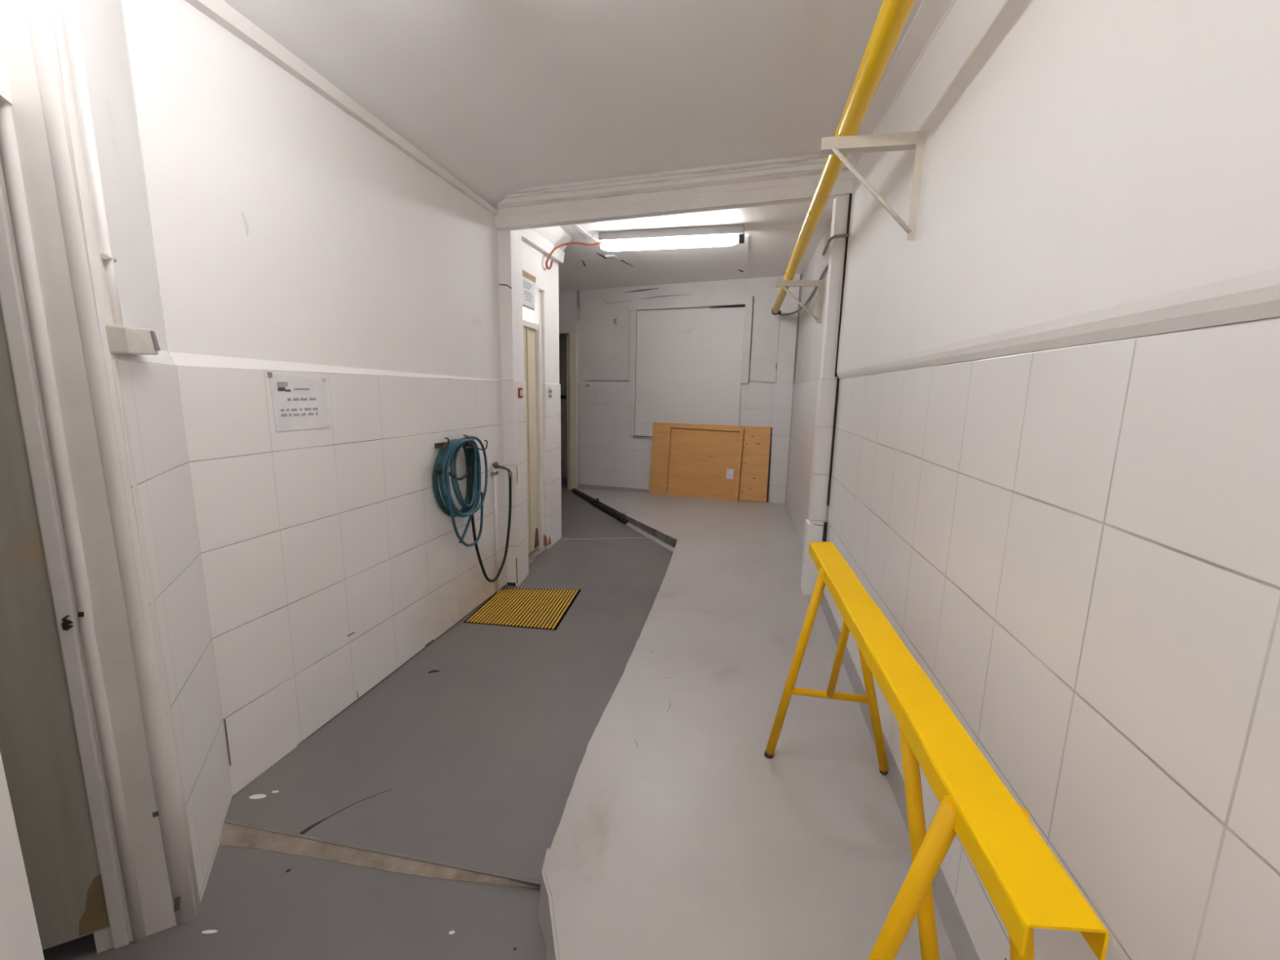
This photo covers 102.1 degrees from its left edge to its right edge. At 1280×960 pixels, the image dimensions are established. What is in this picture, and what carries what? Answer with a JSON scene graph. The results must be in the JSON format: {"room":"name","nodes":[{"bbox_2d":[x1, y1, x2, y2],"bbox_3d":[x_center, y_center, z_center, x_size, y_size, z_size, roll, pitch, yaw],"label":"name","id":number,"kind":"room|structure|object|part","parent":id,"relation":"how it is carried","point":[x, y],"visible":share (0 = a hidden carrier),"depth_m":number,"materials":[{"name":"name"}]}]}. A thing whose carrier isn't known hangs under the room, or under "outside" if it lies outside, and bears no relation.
{"room":"utility corridor","nodes":[
{"label":"utility corridor","id":0,"kind":"room"},
{"bbox_2d":[0,33,12,104],"bbox_3d":[-0.834,-1.037,0.029,0.120,0.900,2.160,-4,11,-27],"label":"wall","id":1,"kind":"structure","parent":0,"point":[5,93],"depth_m":1.03,"materials":[{"name":"white paint"}]},
{"bbox_2d":[0,0,231,959],"bbox_3d":[-0.898,-0.034,0.447,0.181,3.020,2.632,-4,11,-28],"label":"wall","id":2,"kind":"structure","parent":0,"point":[175,667],"depth_m":1.33,"materials":[{"name":"white paint"}]},
{"bbox_2d":[0,302,110,950],"bbox_3d":[-1.669,0.226,1.044,0.713,1.945,0.037,-4,11,-27],"label":"door","id":3,"kind":"structure","parent":2,"relation":"in","point":[39,750],"depth_m":1.22,"materials":[{"name":"metal"}]},
{"bbox_2d":[0,0,176,953],"bbox_3d":[-1.327,-0.206,1.191,0.188,2.950,0.133,-4,11,-27],"label":"trim","id":4,"kind":"structure","parent":2,"relation":"attached to","point":[37,300],"depth_m":1.18,"materials":[{"name":"paint"}]},
{"bbox_2d":[66,0,160,355],"bbox_3d":[-1.238,-0.842,1.180,0.062,1.091,0.190,-4,11,-27],"label":"pipe","id":5,"kind":"object","parent":2,"relation":"attached to","point":[122,339],"visible":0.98,"depth_m":1.19,"materials":[{"name":"white plastic"}]},
{"bbox_2d":[121,0,506,796],"bbox_3d":[-1.323,-0.432,2.655,0.275,3.000,2.133,3,10,12],"label":"wall","id":6,"kind":"structure","parent":0,"point":[291,237],"depth_m":2.07,"materials":[{"name":"white tile"}]},
{"bbox_2d":[267,372,330,431],"bbox_3d":[-1.327,-0.307,2.025,0.003,0.218,0.266,3,10,12],"label":"paper notice","id":7,"kind":"object","parent":6,"relation":"attached to","point":[299,402],"visible":1,"depth_m":2.01,"materials":[{"name":"grey paper"}]},
{"bbox_2d":[184,0,498,215],"bbox_3d":[-1.215,-1.579,2.185,0.064,0.087,2.504,3,10,12],"label":"trim","id":8,"kind":"structure","parent":6,"relation":"attached to","point":[220,11],"depth_m":1.97,"materials":[{"name":"white paint"}]},
{"bbox_2d":[434,435,488,450],"bbox_3d":[-1.055,-0.213,3.062,0.106,0.121,0.473,3,10,12],"label":"rack","id":9,"kind":"object","parent":6,"relation":"attached to","point":[439,445],"visible":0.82,"depth_m":2.97,"materials":[{"name":"black metal"}]},
{"bbox_2d":[432,435,511,582],"bbox_3d":[-1.031,0.221,3.273,0.108,1.019,0.803,3,10,13],"label":"garden hose","id":10,"kind":"object","parent":9,"relation":"hanging from","point":[444,459],"visible":0.98,"depth_m":3.12,"materials":[{"name":"blue rubber"}]},
{"bbox_2d":[490,469,499,594],"bbox_3d":[-1.006,0.372,3.621,0.030,0.900,0.055,3,10,10],"label":"pipe","id":11,"kind":"object","parent":6,"relation":"attached to","point":[495,473],"visible":1,"depth_m":3.60,"materials":[{"name":"metal"}]},
{"bbox_2d":[492,461,512,476],"bbox_3d":[-0.951,-0.075,3.573,0.136,0.110,0.042,-7,12,-38],"label":"water tap","id":12,"kind":"object","parent":11,"relation":"attached to","point":[495,464],"visible":1,"depth_m":3.56,"materials":[{"name":"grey metal"}]},
{"bbox_3d":[-0.947,-0.066,3.578,0.117,0.074,0.024,-4,11,-29],"label":"spout","id":13,"kind":"part","parent":12,"relation":"part of","materials":[{"name":"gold metal"}]},
{"bbox_2d":[497,229,528,586],"bbox_3d":[-0.945,-0.599,3.759,0.168,2.870,0.290,2,10,4],"label":"pillar","id":14,"kind":"structure","parent":6,"relation":"attached to","point":[509,242],"depth_m":3.68,"materials":[{"name":"white paint"}]},
{"bbox_2d":[518,387,523,397],"bbox_3d":[-0.860,-0.629,3.724,0.016,0.072,0.077,2,10,4],"label":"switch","id":15,"kind":"object","parent":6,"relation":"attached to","point":[520,389],"visible":1,"depth_m":3.71,"materials":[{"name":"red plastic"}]},
{"bbox_2d":[493,151,856,230],"bbox_3d":[0.122,-1.824,3.143,2.275,0.458,0.208,3,10,10],"label":"ceiling beam","id":16,"kind":"structure","parent":6,"relation":"attached to","point":[791,179],"depth_m":3.15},
{"bbox_2d":[42,478,673,959],"bbox_3d":[-0.809,0.801,4.158,5.400,0.122,10.900,3,10,10],"label":"floor","id":17,"kind":"structure","parent":0,"point":[420,821],"depth_m":1.84,"materials":[{"name":"grey paint"}]},
{"bbox_2d":[463,588,581,630],"bbox_3d":[-0.759,0.849,3.517,0.617,0.005,0.688,3,10,10],"label":"floor mat","id":18,"kind":"object","parent":17,"relation":"on","point":[532,608],"visible":1,"depth_m":3.45,"materials":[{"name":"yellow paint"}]},
{"bbox_2d":[571,488,627,524],"bbox_3d":[-0.551,0.279,6.558,0.069,0.096,1.960,-3,11,-24],"label":"hose","id":19,"kind":"object","parent":17,"relation":"on","point":[615,514],"visible":1,"depth_m":6.34,"materials":[{"name":"black rubber"}]},
{"bbox_2d":[521,226,571,549],"bbox_3d":[-2.033,-0.765,4.602,2.680,2.870,1.056,3,10,10],"label":"wall","id":20,"kind":"structure","parent":0,"point":[537,243],"depth_m":4.61,"materials":[{"name":"white paint"}]},
{"bbox_2d":[522,270,536,311],"bbox_3d":[-0.857,-1.441,3.928,0.009,0.260,0.355,3,10,10],"label":"door sign","id":21,"kind":"object","parent":20,"relation":"attached to","point":[528,280],"visible":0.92,"depth_m":3.95,"materials":[{"name":"white paper"}]},
{"bbox_2d":[523,289,546,564],"bbox_3d":[-0.958,-0.440,4.278,0.140,2.320,0.680,3,10,10],"label":"door","id":22,"kind":"structure","parent":20,"relation":"in","point":[532,332],"depth_m":4.46,"materials":[{"name":"beige paint"}]},
{"bbox_2d":[523,306,533,323],"bbox_3d":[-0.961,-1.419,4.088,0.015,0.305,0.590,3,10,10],"label":"paper sign","id":23,"kind":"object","parent":22,"relation":"attached to","point":[527,313],"depth_m":4.27,"materials":[{"name":"white paper"}]},
{"bbox_3d":[-0.951,-0.296,4.300,0.015,1.890,0.180,3,10,10],"label":"moulding","id":24,"kind":"part","parent":22,"relation":"part of","materials":[{"name":"beige paint"}]},
{"bbox_3d":[-0.982,0.689,4.462,0.140,0.032,0.660,3,10,10],"label":"sill","id":25,"kind":"part","parent":22,"relation":"part of","materials":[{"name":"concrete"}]},
{"bbox_3d":[-0.764,-1.964,4.165,0.150,0.250,1.030,3,10,10],"label":"cornice","id":26,"kind":"part","parent":20,"relation":"part of","materials":[{"name":"white paint"}]},
{"bbox_2d":[547,386,551,398],"bbox_3d":[-0.801,-0.776,4.601,0.014,0.100,0.075,3,10,10],"label":"switch plate","id":27,"kind":"object","parent":20,"relation":"attached to","point":[549,388],"visible":1,"depth_m":4.58,"materials":[{"name":"white plastic"}]},
{"bbox_2d":[545,241,602,269],"bbox_3d":[-0.584,-1.930,4.452,0.530,0.286,0.123,-5,11,-31],"label":"power cord","id":28,"kind":"object","parent":20,"relation":"attached to","point":[573,242],"visible":1,"depth_m":4.43,"materials":[{"name":"plastic"}]},
{"bbox_2d":[566,333,569,488],"bbox_3d":[-1.760,-1.401,8.097,1.900,2.950,1.100,3,10,10],"label":"wall","id":29,"kind":"structure","parent":0,"point":[567,335],"depth_m":7.45,"materials":[{"name":"white paint"}]},
{"bbox_2d":[559,333,567,478],"bbox_3d":[-1.680,-1.283,8.427,1.550,2.490,0.070,3,10,10],"label":"door","id":30,"kind":"structure","parent":29,"relation":"in","point":[562,337],"depth_m":8.33,"materials":[{"name":"metal"}]},
{"bbox_2d":[222,0,922,208],"bbox_3d":[-0.350,-1.569,0.706,2.383,0.579,5.150,3,10,10],"label":"ceiling","id":31,"kind":"structure","parent":0,"point":[506,97],"depth_m":2.08,"materials":[{"name":"paint"}]},
{"bbox_2d":[558,274,802,489],"bbox_3d":[-0.346,-1.187,7.160,5.600,3.000,0.219,5,11,24],"label":"wall","id":32,"kind":"structure","parent":0,"point":[606,455],"depth_m":7.00,"materials":[{"name":"white paint"}]},
{"bbox_2d":[559,321,578,333],"bbox_3d":[-1.887,-2.201,7.590,2.270,0.145,0.050,5,11,24],"label":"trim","id":33,"kind":"structure","parent":32,"relation":"attached to","point":[564,327],"depth_m":7.17,"materials":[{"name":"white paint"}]},
{"bbox_2d":[569,333,577,490],"bbox_3d":[-0.903,-0.985,7.457,0.110,2.320,0.240,5,11,24],"label":"trim","id":34,"kind":"structure","parent":32,"relation":"attached to","point":[573,336],"depth_m":7.35,"materials":[{"name":"beige paint"}]},
{"bbox_2d":[584,383,591,387],"bbox_3d":[-0.726,-1.313,7.186,0.095,0.049,0.015,5,11,24],"label":"socket plate","id":35,"kind":"object","parent":32,"relation":"attached to","point":[588,385],"visible":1,"depth_m":7.18,"materials":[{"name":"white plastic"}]},
{"bbox_2d":[577,483,648,492],"bbox_3d":[0.436,0.195,6.930,2.910,0.145,0.060,5,11,24],"label":"baseboard","id":36,"kind":"structure","parent":32,"relation":"attached to","point":[580,486],"depth_m":7.28,"materials":[{"name":"grey paint"}]},
{"bbox_2d":[614,318,618,324],"bbox_3d":[-0.321,-2.108,6.869,0.050,0.085,0.053,5,11,24],"label":"wall hook","id":37,"kind":"object","parent":32,"relation":"attached to","point":[616,320],"visible":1,"depth_m":6.88,"materials":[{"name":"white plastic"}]},
{"bbox_2d":[628,296,754,437],"bbox_3d":[0.588,-1.391,6.573,1.620,1.754,0.052,5,11,24],"label":"wall panel","id":38,"kind":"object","parent":32,"relation":"in","point":[691,366],"depth_m":6.55,"materials":[{"name":"white paint"}]},
{"bbox_2d":[749,273,800,503],"bbox_3d":[1.553,-1.026,6.202,0.560,2.780,0.096,5,11,24],"label":"trim","id":39,"kind":"structure","parent":32,"relation":"attached to","point":[788,329],"depth_m":6.10,"materials":[{"name":"white paint"}]},
{"bbox_2d":[558,199,833,291],"bbox_3d":[-0.374,-2.494,6.184,5.200,0.195,5.740,3,10,10],"label":"ceiling","id":40,"kind":"structure","parent":0,"point":[771,232],"depth_m":5.05,"materials":[{"name":"paint"}]},
{"bbox_2d":[598,224,744,251],"bbox_3d":[0.257,-2.038,4.385,1.235,0.140,0.132,3,10,13],"label":"lamp","id":41,"kind":"object","parent":40,"relation":"attached to","point":[726,235],"visible":1,"depth_m":4.33,"materials":[{"name":"white plastic"}]},
{"bbox_2d":[537,488,956,959],"bbox_3d":[-0.098,0.897,3.059,3.400,0.190,9.000,3,10,10],"label":"floor","id":42,"kind":"structure","parent":0,"point":[677,837],"depth_m":1.74,"materials":[{"name":"grey paint"}]},
{"bbox_2d":[662,423,744,501],"bbox_3d":[0.793,-0.221,6.585,1.026,0.938,0.074,5,11,24],"label":"framed panel","id":43,"kind":"object","parent":42,"relation":"on","point":[705,462],"visible":0.98,"depth_m":6.58,"materials":[{"name":"brown wood"}]},
{"bbox_2d":[648,422,772,502],"bbox_3d":[0.859,-0.226,6.583,1.581,0.959,0.062,5,11,24],"label":"plywood sheet","id":44,"kind":"object","parent":42,"relation":"on","point":[757,448],"visible":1,"depth_m":6.37,"materials":[{"name":"brown wood"}]},
{"bbox_2d":[764,541,1110,959],"bbox_3d":[0.594,0.736,1.365,0.433,0.755,1.525,3,10,10],"label":"sawhorse","id":45,"kind":"object","parent":42,"relation":"on","point":[1028,886],"visible":1,"depth_m":0.82,"materials":[{"name":"yellow paint"}]},
{"bbox_3d":[0.549,0.658,1.824,0.170,0.738,0.031,4,10,18],"label":"leg","id":46,"kind":"part","parent":45,"relation":"part of","materials":[{"name":"yellow paint"}]},
{"bbox_3d":[0.784,0.671,1.779,0.211,0.739,0.031,2,10,5],"label":"leg","id":47,"kind":"part","parent":45,"relation":"part of","materials":[{"name":"yellow paint"}]},
{"bbox_3d":[0.385,0.821,0.856,0.189,0.738,0.031,8,12,34],"label":"leg","id":48,"kind":"part","parent":45,"relation":"part of","materials":[{"name":"yellow paint"}]},
{"bbox_3d":[0.606,0.833,0.816,0.189,0.738,0.031,-1,10,-13],"label":"leg","id":49,"kind":"part","parent":45,"relation":"part of","materials":[{"name":"yellow paint"}]},
{"bbox_2d":[786,220,831,543],"bbox_3d":[1.667,-0.795,4.810,0.217,3.100,3.200,3,10,10],"label":"wall","id":50,"kind":"structure","parent":0,"point":[810,340],"depth_m":4.94,"materials":[{"name":"white paint"}]},
{"bbox_2d":[775,280,825,324],"bbox_3d":[1.236,-1.380,4.019,0.360,0.320,0.064,3,10,10],"label":"wall bracket","id":51,"kind":"object","parent":50,"relation":"attached to","point":[820,283],"visible":1,"depth_m":3.98,"materials":[{"name":"beige metal"}]},
{"bbox_3d":[1.237,-1.518,3.997,0.357,0.040,0.051,3,10,10],"label":"arm","id":52,"kind":"part","parent":51,"relation":"part of","materials":[{"name":"beige metal"}]},
{"bbox_2d":[778,262,828,315],"bbox_3d":[1.524,-1.693,4.529,0.190,0.122,2.692,2,10,6],"label":"cable","id":53,"kind":"object","parent":50,"relation":"attached to","point":[827,265],"visible":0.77,"depth_m":4.90,"materials":[{"name":"grey plastic"}]},
{"bbox_2d":[771,0,915,315],"bbox_3d":[0.788,-1.290,2.097,0.108,0.116,7.778,3,10,11],"label":"gas pipe","id":54,"kind":"object","parent":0,"point":[893,15],"visible":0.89,"depth_m":1.62,"materials":[{"name":"yellow metal"}]},
{"bbox_2d":[823,0,1279,959],"bbox_3d":[0.867,-0.107,0.714,0.270,3.100,5.140,3,10,10],"label":"wall","id":55,"kind":"structure","parent":0,"point":[1055,477],"depth_m":0.88,"materials":[{"name":"white tile"}]},
{"bbox_2d":[800,193,852,595],"bbox_3d":[1.178,-0.564,3.263,0.119,2.850,0.155,3,10,10],"label":"trim","id":56,"kind":"structure","parent":55,"relation":"attached to","point":[815,526],"depth_m":3.23,"materials":[{"name":"white paint"}]},
{"bbox_2d":[822,233,848,255],"bbox_3d":[1.174,-1.410,3.100,0.133,0.088,0.142,3,10,10],"label":"cable","id":57,"kind":"object","parent":55,"relation":"attached to","point":[832,237],"visible":1,"depth_m":3.04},
{"bbox_2d":[818,130,926,239],"bbox_3d":[0.824,-1.036,1.854,0.360,0.352,0.064,3,10,10],"label":"wall bracket","id":58,"kind":"object","parent":55,"relation":"attached to","point":[839,146],"visible":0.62,"depth_m":1.82,"materials":[{"name":"beige metal"}]},
{"bbox_3d":[0.825,-1.190,1.829,0.357,0.040,0.051,3,10,10],"label":"arm","id":59,"kind":"part","parent":58,"relation":"part of","materials":[{"name":"beige metal"}]},
{"bbox_2d":[819,591,979,959],"bbox_3d":[0.724,1.160,0.944,0.048,0.064,5.120,3,10,10],"label":"baseboard","id":60,"kind":"structure","parent":55,"relation":"attached to","point":[962,945],"depth_m":1.62,"materials":[{"name":"grey paint"}]},
{"bbox_2d":[850,0,956,163],"bbox_3d":[0.739,-1.348,0.520,0.095,0.246,5.120,3,10,10],"label":"trim","id":61,"kind":"structure","parent":55,"relation":"attached to","point":[931,15],"depth_m":1.93,"materials":[{"name":"white paint"}]}
]}

